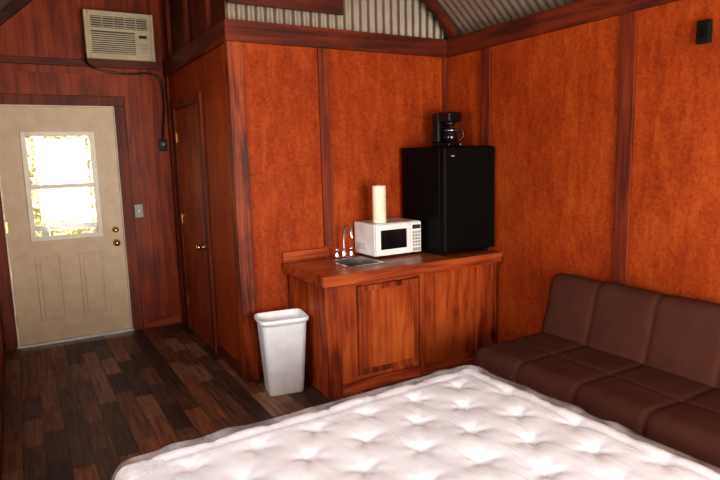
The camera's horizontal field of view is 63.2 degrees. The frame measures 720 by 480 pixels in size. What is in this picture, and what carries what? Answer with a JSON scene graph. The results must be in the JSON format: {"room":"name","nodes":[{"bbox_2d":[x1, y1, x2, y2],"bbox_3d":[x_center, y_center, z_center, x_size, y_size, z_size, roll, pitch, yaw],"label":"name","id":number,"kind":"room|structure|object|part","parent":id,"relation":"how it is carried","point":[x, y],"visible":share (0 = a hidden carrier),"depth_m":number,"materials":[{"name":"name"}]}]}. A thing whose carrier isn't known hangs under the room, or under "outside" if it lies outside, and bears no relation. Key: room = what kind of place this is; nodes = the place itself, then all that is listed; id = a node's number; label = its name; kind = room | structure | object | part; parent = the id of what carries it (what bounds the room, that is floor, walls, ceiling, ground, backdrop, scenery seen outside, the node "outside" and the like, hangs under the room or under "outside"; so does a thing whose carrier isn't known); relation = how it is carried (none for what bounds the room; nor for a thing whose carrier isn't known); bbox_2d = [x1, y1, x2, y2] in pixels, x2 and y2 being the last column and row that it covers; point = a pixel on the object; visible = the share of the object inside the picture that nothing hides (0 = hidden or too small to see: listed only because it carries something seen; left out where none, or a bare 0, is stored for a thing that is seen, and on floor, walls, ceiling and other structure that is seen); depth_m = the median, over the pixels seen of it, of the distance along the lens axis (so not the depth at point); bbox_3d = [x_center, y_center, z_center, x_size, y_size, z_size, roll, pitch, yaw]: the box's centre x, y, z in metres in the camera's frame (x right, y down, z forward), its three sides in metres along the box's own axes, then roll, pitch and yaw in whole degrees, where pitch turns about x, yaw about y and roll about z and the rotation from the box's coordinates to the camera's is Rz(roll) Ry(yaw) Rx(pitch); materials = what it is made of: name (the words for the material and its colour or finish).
{"room":"cabin bedroom","nodes":[
{"label":"cabin bedroom","id":0,"kind":"room"},
{"bbox_2d":[0,313,3,394],"bbox_3d":[-1.228,0.132,1.611,0.100,2.465,7.570,-6,9,-30],"label":"wall","id":1,"kind":"structure","parent":0,"point":[1,330],"depth_m":4.49,"materials":[{"name":"brown wood"}]},
{"bbox_2d":[0,342,6,479],"bbox_3d":[-1.138,1.303,1.797,0.015,0.090,7.340,-6,9,-30],"label":"baseboard","id":2,"kind":"structure","parent":1,"relation":"attached to","point":[3,379],"depth_m":3.71,"materials":[{"name":"brown wood"}]},
{"bbox_2d":[0,0,14,11],"bbox_3d":[-0.585,-1.933,1.726,1.795,1.633,7.670,-6,9,-30],"label":"roof slope","id":3,"kind":"object","parent":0,"point":[3,3],"visible":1,"depth_m":4.59,"materials":[{"name":"metal"}]},
{"bbox_2d":[0,0,31,25],"bbox_3d":[-2.358,-2.341,4.865,1.655,1.580,0.045,-6,9,-30],"label":"beam","id":4,"kind":"structure","parent":3,"relation":"attached to","point":[15,6],"depth_m":4.66,"materials":[{"name":"brown wood"}]},
{"bbox_2d":[0,70,180,338],"bbox_3d":[-1.643,-0.369,5.666,3.310,2.320,0.100,-6,9,-30],"label":"wall","id":5,"kind":"structure","parent":0,"point":[150,168],"depth_m":5.39,"materials":[{"name":"brown wood"}]},
{"bbox_2d":[0,106,130,345],"bbox_3d":[-2.576,-0.135,5.136,0.910,2.020,0.045,-6,9,-30],"label":"door slab","id":6,"kind":"structure","parent":5,"relation":"in","point":[23,252],"depth_m":5.12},
{"bbox_2d":[0,104,132,345],"bbox_3d":[-2.580,-0.136,5.143,0.950,2.060,0.100,-6,9,-30],"label":"door","id":7,"kind":"structure","parent":5,"relation":"in","point":[0,104],"depth_m":5.18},
{"bbox_2d":[40,260,61,316],"bbox_3d":[-2.695,0.423,5.108,0.130,0.500,0.008,-6,9,-30],"label":"panel raised","id":8,"kind":"object","parent":7,"relation":"attached to","point":[49,268],"depth_m":5.10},
{"bbox_3d":[-2.695,0.423,5.107,0.200,0.570,0.010,-6,9,-30],"label":"panel","id":9,"kind":"part","parent":7,"relation":"part of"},
{"bbox_2d":[30,183,93,189],"bbox_3d":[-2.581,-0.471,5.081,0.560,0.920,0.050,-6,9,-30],"label":"muntin","id":10,"kind":"object","parent":7,"relation":"attached to","point":[76,185],"depth_m":5.05,"materials":[{"name":"beige wood"}]},
{"bbox_3d":[-2.401,0.391,5.276,0.200,0.570,0.010,-6,9,-30],"label":"panel","id":11,"kind":"part","parent":7,"relation":"part of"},
{"bbox_2d":[83,255,103,310],"bbox_3d":[-2.402,0.390,5.277,0.130,0.500,0.008,-6,9,-30],"label":"panel raised","id":12,"kind":"object","parent":7,"relation":"attached to","point":[93,282],"depth_m":5.27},
{"bbox_2d":[112,227,118,232],"bbox_3d":[-2.209,-0.092,5.292,0.052,0.052,0.068,-6,9,-30],"label":"deadbolt","id":13,"kind":"object","parent":7,"relation":"attached to","point":[114,229],"visible":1,"depth_m":5.27,"materials":[{"name":"gold metal"}]},
{"bbox_2d":[0,94,142,350],"bbox_3d":[-2.561,-0.169,5.099,1.115,2.135,0.088,-6,9,-28],"label":"door frame","id":14,"kind":"structure","parent":5,"relation":"in","point":[6,298],"depth_m":5.09,"materials":[{"name":"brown stained wood"}]},
{"bbox_3d":[-2.953,-0.080,4.891,0.018,1.640,0.007,-6,9,-30],"label":"hinges","id":15,"kind":"part","parent":14,"relation":"part of","materials":[{"name":"metal"}]},
{"bbox_3d":[-2.206,0.027,5.309,0.060,0.060,0.068,-6,9,-30],"label":"knob","id":16,"kind":"part","parent":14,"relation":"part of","materials":[{"name":"gold metal"}]},
{"bbox_2d":[0,55,162,69],"bbox_3d":[-2.424,-1.510,4.982,1.500,0.055,0.030,-6,9,-30],"label":"plate","id":17,"kind":"object","parent":5,"relation":"attached to","point":[3,58],"depth_m":4.98,"materials":[{"name":"brown wood"}]},
{"bbox_2d":[0,0,166,76],"bbox_3d":[-1.697,-2.367,5.378,3.310,1.720,0.100,-6,9,-30],"label":"gable","id":18,"kind":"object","parent":17,"relation":"on","point":[42,28],"depth_m":4.92,"materials":[{"name":"brown wood"}]},
{"bbox_2d":[82,9,164,143],"bbox_3d":[-2.048,-1.402,5.134,0.649,1.107,0.172,-6,9,-30],"label":"air conditioner","id":19,"kind":"object","parent":5,"relation":"attached to","point":[108,35],"visible":1,"depth_m":5.00,"materials":[{"name":"grey plastic"}]},
{"bbox_3d":[-2.094,-1.752,5.077,0.540,0.380,0.147,-6,9,-30],"label":"casing","id":20,"kind":"part","parent":19,"relation":"part of","materials":[{"name":"beige plastic"}]},
{"bbox_3d":[-2.054,-1.743,5.009,0.500,0.340,0.013,-6,9,-30],"label":"panel","id":21,"kind":"part","parent":19,"relation":"part of","materials":[{"name":"beige plastic"}]},
{"bbox_3d":[-2.060,-1.238,5.182,0.652,0.769,0.093,-8,10,-36],"label":"power cord","id":22,"kind":"part","parent":19,"relation":"part of","materials":[{"name":"black plastic"}]},
{"bbox_3d":[-1.890,-1.703,5.100,0.095,0.175,0.007,-6,9,-30],"label":"control panel","id":23,"kind":"part","parent":19,"relation":"part of","materials":[{"name":"beige plastic"}]},
{"bbox_2d":[134,204,143,217],"bbox_3d":[-2.032,-0.266,5.380,0.072,0.120,0.018,-6,9,-30],"label":"light switch","id":24,"kind":"object","parent":5,"relation":"attached to","point":[138,208],"visible":1,"depth_m":5.38,"materials":[{"name":"grey plastic"}]},
{"bbox_2d":[143,313,181,328],"bbox_3d":[-1.887,0.774,5.601,0.357,0.090,0.015,-6,9,-30],"label":"baseboard","id":25,"kind":"structure","parent":5,"relation":"attached to","point":[175,318],"depth_m":5.59,"materials":[{"name":"brown wood"}]},
{"bbox_2d":[158,139,166,150],"bbox_3d":[-1.819,-0.877,5.402,0.070,0.110,0.062,-6,9,-30],"label":"wall outlet","id":26,"kind":"object","parent":5,"relation":"attached to","point":[162,147],"depth_m":5.40,"materials":[{"name":"black plastic"}]},
{"bbox_2d":[164,76,185,323],"bbox_3d":[-1.736,-0.343,5.503,0.018,2.320,0.090,-6,9,-30],"label":"trim","id":27,"kind":"structure","parent":5,"relation":"attached to","point":[166,79],"depth_m":5.47,"materials":[{"name":"brown wood"}]},
{"bbox_2d":[163,20,225,76],"bbox_3d":[-1.327,-1.459,4.567,0.030,0.135,1.800,-6,9,-30],"label":"beam","id":28,"kind":"structure","parent":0,"point":[213,38],"depth_m":4.37,"materials":[{"name":"brown wood"}]},
{"bbox_2d":[163,0,172,56],"bbox_3d":[-1.705,-2.275,5.104,0.032,1.345,0.060,-6,9,-30],"label":"stud","id":29,"kind":"object","parent":28,"relation":"attached to","point":[166,2],"visible":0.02,"depth_m":5.14,"materials":[{"name":"brown wood"}]},
{"bbox_2d":[181,0,189,45],"bbox_3d":[-1.402,-2.209,4.591,0.032,1.345,0.060,-6,9,-30],"label":"stud","id":30,"kind":"object","parent":28,"relation":"attached to","point":[184,4],"visible":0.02,"depth_m":4.64,"materials":[{"name":"brown wood"}]},
{"bbox_2d":[163,0,224,57],"bbox_3d":[-1.325,-2.235,4.545,0.060,1.405,1.730,-6,9,-30],"label":"wall partition","id":31,"kind":"structure","parent":28,"relation":"on","point":[195,7],"depth_m":4.57,"materials":[{"name":"brown wood"}]},
{"bbox_2d":[203,0,211,31],"bbox_3d":[-1.098,-2.143,4.077,0.032,1.345,0.060,-6,9,-30],"label":"stud","id":32,"kind":"object","parent":28,"relation":"attached to","point":[206,3],"visible":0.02,"depth_m":4.14,"materials":[{"name":"brown wood"}]},
{"bbox_2d":[168,45,239,362],"bbox_3d":[-1.273,-0.325,4.821,0.100,2.455,1.730,-6,9,-30],"label":"wall partition","id":33,"kind":"structure","parent":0,"point":[205,74],"depth_m":4.35,"materials":[{"name":"brown wood"}]},
{"bbox_2d":[171,91,217,353],"bbox_3d":[-1.444,-0.150,4.970,0.080,2.075,0.940,-6,9,-30],"label":"door frame","id":34,"kind":"structure","parent":33,"relation":"in","point":[196,97],"depth_m":4.68,"materials":[{"name":"brown wood"}]},
{"bbox_2d":[175,103,212,348],"bbox_3d":[-1.419,-0.122,4.993,0.020,1.988,0.768,-6,9,-30],"label":"door slab","id":35,"kind":"structure","parent":34,"relation":"attached to","point":[186,118],"depth_m":4.98,"materials":[{"name":"brown wood"}]},
{"bbox_3d":[-1.615,-0.181,5.309,0.009,1.550,0.016,-6,9,-30],"label":"hinges","id":36,"kind":"part","parent":35,"relation":"part of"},
{"bbox_3d":[-1.293,0.059,4.736,0.068,0.060,0.060,-6,9,-30],"label":"knob","id":37,"kind":"part","parent":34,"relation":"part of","materials":[{"name":"gold metal"}]},
{"bbox_2d":[217,344,240,375],"bbox_3d":[-0.996,0.914,4.463,0.015,0.090,0.585,-6,9,-30],"label":"baseboard","id":38,"kind":"structure","parent":33,"relation":"attached to","point":[222,353],"depth_m":4.44,"materials":[{"name":"brown wood"}]},
{"bbox_2d":[222,42,244,380],"bbox_3d":[-0.857,-0.152,4.014,0.018,2.320,0.090,-6,9,-30],"label":"trim post","id":39,"kind":"object","parent":33,"relation":"attached to","point":[224,53],"depth_m":4.00,"materials":[{"name":"brown wood"}]},
{"bbox_2d":[2,323,474,479],"bbox_3d":[0.277,1.229,2.641,3.510,0.080,7.570,-6,9,-30],"label":"floor","id":40,"kind":"structure","parent":0,"point":[95,407],"depth_m":3.82,"materials":[{"name":"brown wood"}]},
{"bbox_2d":[17,327,134,349],"bbox_3d":[-2.542,0.875,5.271,0.950,0.020,0.120,-6,9,-30],"label":"threshold","id":41,"kind":"object","parent":40,"relation":"on","point":[131,328],"visible":0.57,"depth_m":5.21,"materials":[{"name":"metal"}]},
{"bbox_2d":[254,308,308,396],"bbox_3d":[-0.518,0.758,3.934,0.330,0.525,0.254,-5,9,-22],"label":"waste bin","id":42,"kind":"object","parent":40,"relation":"on","point":[282,333],"visible":1,"depth_m":3.85,"materials":[{"name":"plastic"}]},
{"bbox_2d":[282,249,501,398],"bbox_3d":[0.267,0.530,4.330,1.513,0.820,0.653,-6,9,-30],"label":"base cabinet","id":43,"kind":"object","parent":40,"relation":"on","point":[408,315],"visible":0.84,"depth_m":4.03,"materials":[{"name":"brown wood"}]},
{"bbox_3d":[-0.351,0.609,4.024,0.020,0.785,0.569,-6,9,-30],"label":"panel","id":44,"kind":"part","parent":43,"relation":"part of","materials":[{"name":"brown wood"}]},
{"bbox_3d":[-0.358,0.612,4.003,0.014,0.785,0.599,-6,9,-30],"label":"frame","id":45,"kind":"part","parent":43,"relation":"part of","materials":[{"name":"brown wood"}]},
{"bbox_3d":[0.196,0.581,3.975,0.490,0.605,0.022,-6,9,-30],"label":"door frame","id":46,"kind":"part","parent":43,"relation":"part of","materials":[{"name":"brown wood"}]},
{"bbox_3d":[0.194,0.578,3.978,0.430,0.550,0.010,-6,9,-30],"label":"door panel","id":47,"kind":"part","parent":43,"relation":"part of","materials":[{"name":"brown wood"}]},
{"bbox_2d":[286,249,501,276],"bbox_3d":[0.259,0.141,4.283,1.499,0.035,0.639,-6,9,-30],"label":"countertop","id":48,"kind":"structure","parent":43,"relation":"on","point":[320,267],"depth_m":4.12,"materials":[{"name":"brown wood"}]},
{"bbox_2d":[333,224,354,258],"bbox_3d":[-0.092,0.009,4.245,0.160,0.252,0.156,-6,9,-30],"label":"faucet","id":49,"kind":"object","parent":48,"relation":"on","point":[343,253],"visible":1,"depth_m":4.28,"materials":[{"name":"silver metal"}]},
{"bbox_3d":[-0.170,0.091,4.275,0.034,0.062,0.034,-6,9,-30],"label":"handle","id":50,"kind":"part","parent":49,"relation":"part of","materials":[{"name":"silver metal"}]},
{"bbox_3d":[-0.119,0.086,4.305,0.040,0.060,0.040,-6,9,-30],"label":"spout","id":51,"kind":"part","parent":49,"relation":"part of","materials":[{"name":"silver metal"}]},
{"bbox_3d":[-0.118,0.122,4.310,0.160,0.012,0.044,-6,9,-30],"label":"deck plate","id":52,"kind":"part","parent":49,"relation":"part of","materials":[{"name":"silver metal"}]},
{"bbox_3d":[-0.090,-0.005,4.238,0.019,0.222,0.144,-6,9,-30],"label":"spout","id":53,"kind":"part","parent":49,"relation":"part of","materials":[{"name":"silver metal"}]},
{"bbox_2d":[326,256,385,267],"bbox_3d":[-0.030,0.221,4.118,0.300,0.141,0.330,-6,9,-30],"label":"sink","id":54,"kind":"object","parent":48,"relation":"in","point":[359,261],"visible":0.2,"depth_m":4.21,"materials":[{"name":"metal"}]},
{"bbox_2d":[333,258,378,265],"bbox_3d":[-0.030,0.223,4.118,0.256,0.136,0.286,-6,9,-30],"label":"basin","id":55,"kind":"object","parent":54,"relation":"in","point":[345,261],"depth_m":4.22,"materials":[{"name":"metal"}]},
{"bbox_2d":[354,218,420,257],"bbox_3d":[0.209,-0.018,4.390,0.401,0.250,0.314,-6,9,-30],"label":"microwave","id":56,"kind":"object","parent":48,"relation":"on","point":[397,235],"visible":1,"depth_m":4.26,"materials":[{"name":"white plastic"}]},
{"bbox_2d":[372,185,385,222],"bbox_3d":[0.140,-0.260,4.244,0.098,0.270,0.098,-6,9,-30],"label":"paper towel roll","id":57,"kind":"object","parent":56,"relation":"on","point":[378,191],"visible":1,"depth_m":4.21,"materials":[{"name":"paper"}]},
{"bbox_3d":[0.241,-0.006,4.243,0.301,0.225,0.020,-6,9,-30],"label":"door","id":58,"kind":"part","parent":56,"relation":"part of","materials":[{"name":"white plastic"}]},
{"bbox_3d":[0.412,-0.025,4.342,0.091,0.225,0.020,-6,9,-30],"label":"control panel","id":59,"kind":"part","parent":56,"relation":"part of","materials":[{"name":"white plastic"}]},
{"bbox_2d":[401,146,494,255],"bbox_3d":[0.670,-0.315,4.478,0.480,0.787,0.535,-6,9,-30],"label":"mini fridge","id":60,"kind":"object","parent":48,"relation":"on","point":[448,189],"visible":0.95,"depth_m":4.27,"materials":[{"name":"black metal"}]},
{"bbox_2d":[432,112,463,146],"bbox_3d":[0.671,-0.848,4.471,0.162,0.267,0.198,-8,10,-38],"label":"coffee maker","id":61,"kind":"object","parent":60,"relation":"on","point":[443,135],"visible":0.98,"depth_m":4.42,"materials":[{"name":"black plastic"}]},
{"bbox_3d":[0.626,-0.861,4.514,0.129,0.227,0.070,-8,10,-38],"label":"water tank","id":62,"kind":"part","parent":61,"relation":"part of","materials":[{"name":"black plastic"}]},
{"bbox_2d":[444,122,455,126],"bbox_3d":[0.681,-0.879,4.441,0.095,0.032,0.099,-8,10,-38],"label":"basket","id":63,"kind":"object","parent":61,"relation":"on","point":[446,124],"depth_m":4.41,"materials":[{"name":"black plastic"}]},
{"bbox_3d":[0.763,-0.802,4.452,0.061,0.092,0.018,-1,8,6],"label":"carafe handle","id":64,"kind":"part","parent":61,"relation":"part of","materials":[{"name":"black plastic"}]},
{"bbox_3d":[0.790,-0.301,4.271,0.478,0.751,0.048,-6,9,-30],"label":"door","id":65,"kind":"part","parent":60,"relation":"part of","materials":[{"name":"black metal"}]},
{"bbox_3d":[0.442,0.924,4.176,1.298,0.075,0.018,-6,9,-30],"label":"toe rail","id":66,"kind":"part","parent":43,"relation":"part of","materials":[{"name":"brown wood"}]},
{"bbox_3d":[0.422,0.214,4.073,1.298,0.060,0.018,-6,9,-30],"label":"rail","id":67,"kind":"part","parent":43,"relation":"part of","materials":[{"name":"brown wood"}]},
{"bbox_2d":[475,273,719,473],"bbox_3d":[1.462,0.724,2.871,0.796,0.790,1.866,-6,9,-30],"label":"sofa","id":68,"kind":"object","parent":40,"relation":"on","point":[643,365],"visible":0.91,"depth_m":2.99,"materials":[{"name":"brown leather"}]},
{"bbox_3d":[1.694,0.538,2.984,0.168,0.475,1.864,11,1,-31],"label":"backrest","id":69,"kind":"part","parent":68,"relation":"part of","materials":[{"name":"brown leather"}]},
{"bbox_3d":[0.387,1.193,1.538,1.520,0.300,1.980,-7,10,-31],"label":"bed base","id":70,"kind":"object","parent":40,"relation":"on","visible":0},
{"bbox_2d":[115,368,719,479],"bbox_3d":[0.378,0.889,1.493,1.603,0.304,2.042,-7,10,-31],"label":"mattress","id":71,"kind":"object","parent":70,"relation":"on","point":[465,424],"visible":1,"depth_m":1.96,"materials":[{"name":"white quilted fabric"}]},
{"bbox_2d":[223,18,448,57],"bbox_3d":[-0.084,-1.445,4.234,1.840,0.135,0.030,-6,9,-30],"label":"beam","id":72,"kind":"structure","parent":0,"point":[245,31],"depth_m":4.14,"materials":[{"name":"brown wood"}]},
{"bbox_2d":[224,0,442,38],"bbox_3d":[-0.125,-2.303,4.171,1.810,1.582,0.018,-6,9,-30],"label":"corrugated wall panel","id":73,"kind":"structure","parent":72,"relation":"on","point":[395,17],"depth_m":4.35,"materials":[{"name":"silver metal"}]},
{"bbox_2d":[242,42,441,365],"bbox_3d":[-0.073,-0.306,4.463,1.810,2.455,0.100,-6,9,-30],"label":"wall","id":74,"kind":"structure","parent":0,"point":[381,104],"depth_m":4.24,"materials":[{"name":"orange wood"}]},
{"bbox_2d":[226,41,259,381],"bbox_3d":[-0.793,-0.150,3.988,0.103,2.320,0.020,-6,9,-30],"label":"trim post corner","id":75,"kind":"object","parent":74,"relation":"attached to","point":[237,109],"depth_m":3.97,"materials":[{"name":"brown wood"}]},
{"bbox_2d":[259,366,263,378],"bbox_3d":[-0.618,0.937,4.233,0.235,0.090,0.015,-6,9,-30],"label":"baseboard","id":76,"kind":"structure","parent":74,"relation":"attached to","point":[260,367],"depth_m":4.17,"materials":[{"name":"brown wood"}]},
{"bbox_2d":[226,0,343,14],"bbox_3d":[-0.498,-1.888,3.933,0.850,0.640,0.030,-6,9,-30],"label":"beam","id":77,"kind":"structure","parent":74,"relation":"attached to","point":[336,7],"depth_m":4.02,"materials":[{"name":"brown wood"}]},
{"bbox_2d":[282,248,325,262],"bbox_3d":[-0.406,0.109,4.240,0.335,0.074,0.034,-6,9,-30],"label":"backsplash","id":78,"kind":"structure","parent":74,"relation":"attached to","point":[316,253],"depth_m":4.22,"materials":[{"name":"brown wood"}]},
{"bbox_2d":[317,48,333,246],"bbox_3d":[-0.249,-0.656,4.244,0.075,1.420,0.020,-6,9,-30],"label":"batten","id":79,"kind":"object","parent":74,"relation":"attached to","point":[322,56],"depth_m":4.23,"materials":[{"name":"brown wood"}]},
{"bbox_2d":[442,57,448,111],"bbox_3d":[0.705,-0.727,4.798,0.055,1.490,0.020,-6,9,-30],"label":"trim","id":80,"kind":"structure","parent":74,"relation":"attached to","point":[445,60],"depth_m":4.71,"materials":[{"name":"brown wood"}]},
{"bbox_2d":[420,0,579,39],"bbox_3d":[0.963,-2.104,2.618,1.795,1.633,7.670,-6,9,-30],"label":"roof slope","id":81,"kind":"object","parent":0,"point":[468,16],"visible":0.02,"depth_m":4.27,"materials":[{"name":"metal"}]},
{"bbox_2d":[422,0,455,37],"bbox_3d":[0.007,-2.295,4.100,1.655,1.580,0.045,-6,9,-30],"label":"beam","id":82,"kind":"structure","parent":81,"relation":"attached to","point":[433,6],"depth_m":4.52,"materials":[{"name":"brown wood"}]},
{"bbox_2d":[447,0,678,56],"bbox_3d":[2.096,-1.227,2.314,0.030,0.135,5.510,-6,9,-30],"label":"beam","id":83,"kind":"structure","parent":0,"point":[584,11],"depth_m":3.79,"materials":[{"name":"brown wood"}]},
{"bbox_2d":[446,0,719,342],"bbox_3d":[1.713,-0.193,3.307,0.100,2.465,7.570,-6,9,-30],"label":"wall","id":84,"kind":"structure","parent":0,"point":[554,95],"depth_m":3.60,"materials":[{"name":"brown wood"}]},
{"bbox_2d":[480,47,490,249],"bbox_3d":[0.958,-0.268,4.481,0.020,2.320,0.100,-6,9,-30],"label":"batten","id":85,"kind":"object","parent":84,"relation":"attached to","point":[485,53],"visible":0.44,"depth_m":4.35,"materials":[{"name":"brown wood"}]},
{"bbox_2d":[611,10,638,285],"bbox_3d":[1.555,-0.139,3.471,0.020,2.320,0.100,-6,9,-30],"label":"batten","id":86,"kind":"object","parent":84,"relation":"attached to","point":[626,84],"visible":0.56,"depth_m":3.40,"materials":[{"name":"brown wood"}]},
{"bbox_2d":[696,19,712,44],"bbox_3d":[1.738,-1.052,2.957,0.042,0.115,0.065,-6,9,-30],"label":"wall speaker","id":87,"kind":"object","parent":84,"relation":"attached to","point":[704,27],"visible":1,"depth_m":2.94,"materials":[{"name":"black plastic"}]},
{"bbox_3d":[-2.769,0.801,6.565,4.800,0.130,2.280,-6,9,-30],"label":"floor","id":88,"kind":"structure","parent":0,"visible":0},
{"bbox_2d":[35,222,97,236],"bbox_3d":[-3.245,0.199,7.357,4.880,0.860,0.090,-6,9,-30],"label":"deck railing","id":89,"kind":"object","parent":88,"relation":"on","point":[44,229],"visible":0.11,"depth_m":7.06,"materials":[{"name":"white wood"}]},
{"label":"outside","id":90,"kind":"structure","parent":0,"visible":0},
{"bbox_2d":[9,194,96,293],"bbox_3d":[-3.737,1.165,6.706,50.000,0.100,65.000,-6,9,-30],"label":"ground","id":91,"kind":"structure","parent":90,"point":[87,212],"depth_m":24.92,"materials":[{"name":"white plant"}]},
{"bbox_2d":[0,136,90,249],"bbox_3d":[-7.870,-3.280,12.476,4.368,7.272,4.395,-6,9,-30],"label":"tree","id":92,"kind":"object","parent":91,"relation":"on","point":[31,140],"visible":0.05,"depth_m":13.06,"materials":[{"name":"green plant"}]},
{"bbox_2d":[1,136,96,236],"bbox_3d":[-5.840,-2.349,10.856,3.612,5.782,3.603,-6,9,-30],"label":"tree","id":93,"kind":"object","parent":91,"relation":"on","point":[56,215],"visible":0.23,"depth_m":10.91,"materials":[{"name":"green plant"}]},
{"bbox_2d":[85,138,92,170],"bbox_3d":[-3.606,-1.982,11.050,3.016,4.880,3.023,-6,9,-30],"label":"tree","id":94,"kind":"object","parent":91,"relation":"on","point":[87,146],"visible":0.02,"depth_m":10.49,"materials":[{"name":"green plant"}]}
]}

